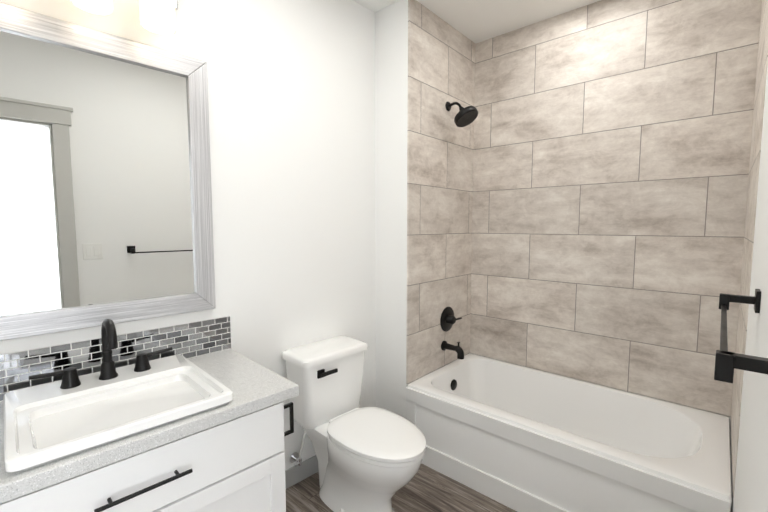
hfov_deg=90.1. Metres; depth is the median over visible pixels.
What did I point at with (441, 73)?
wall tile
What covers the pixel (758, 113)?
wall tile
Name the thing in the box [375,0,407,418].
wall
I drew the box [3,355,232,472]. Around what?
sink
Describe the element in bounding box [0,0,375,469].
wall
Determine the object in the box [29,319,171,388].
faucet
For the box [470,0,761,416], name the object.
wall tile
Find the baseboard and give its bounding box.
[285,455,317,488]
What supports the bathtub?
on the floor
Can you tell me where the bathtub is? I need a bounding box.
[406,353,731,511]
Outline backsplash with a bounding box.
[0,316,230,400]
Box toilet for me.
[282,336,425,511]
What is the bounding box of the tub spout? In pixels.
[441,341,463,358]
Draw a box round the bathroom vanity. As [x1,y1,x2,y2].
[0,316,298,511]
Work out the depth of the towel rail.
0.53 m
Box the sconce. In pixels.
[70,0,177,34]
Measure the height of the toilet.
0.760 m
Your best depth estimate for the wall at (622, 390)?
2.21 m
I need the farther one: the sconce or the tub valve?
the tub valve
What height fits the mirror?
1.060 m
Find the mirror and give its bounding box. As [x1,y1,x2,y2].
[0,2,215,340]
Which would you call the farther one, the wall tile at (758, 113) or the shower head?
the shower head
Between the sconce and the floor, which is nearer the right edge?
the floor
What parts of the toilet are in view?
lever, seat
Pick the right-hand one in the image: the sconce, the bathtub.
the bathtub
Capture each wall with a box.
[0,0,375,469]
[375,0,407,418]
[471,353,730,422]
[730,62,767,511]
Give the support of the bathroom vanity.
on the floor
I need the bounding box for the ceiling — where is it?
[353,0,599,43]
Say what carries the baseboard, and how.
attached to the wall at (291, 94)
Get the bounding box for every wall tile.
[406,0,475,383]
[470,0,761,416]
[730,0,767,496]
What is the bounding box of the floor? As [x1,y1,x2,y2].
[286,463,516,511]
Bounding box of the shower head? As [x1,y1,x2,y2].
[445,102,477,126]
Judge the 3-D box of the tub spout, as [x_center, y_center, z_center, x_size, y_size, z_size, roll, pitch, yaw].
[0.462,0.616,2.547,0.154,0.105,0.066,4,6,41]
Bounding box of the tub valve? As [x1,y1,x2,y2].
[440,307,461,331]
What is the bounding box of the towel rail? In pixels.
[714,289,767,382]
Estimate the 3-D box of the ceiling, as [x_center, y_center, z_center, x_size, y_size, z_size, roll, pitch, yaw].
[0.253,-1.388,0.951,3.178,0.060,3.370,4,6,41]
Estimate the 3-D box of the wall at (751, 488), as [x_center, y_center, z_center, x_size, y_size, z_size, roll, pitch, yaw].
[0.732,0.011,0.638,0.100,2.680,3.170,4,6,41]

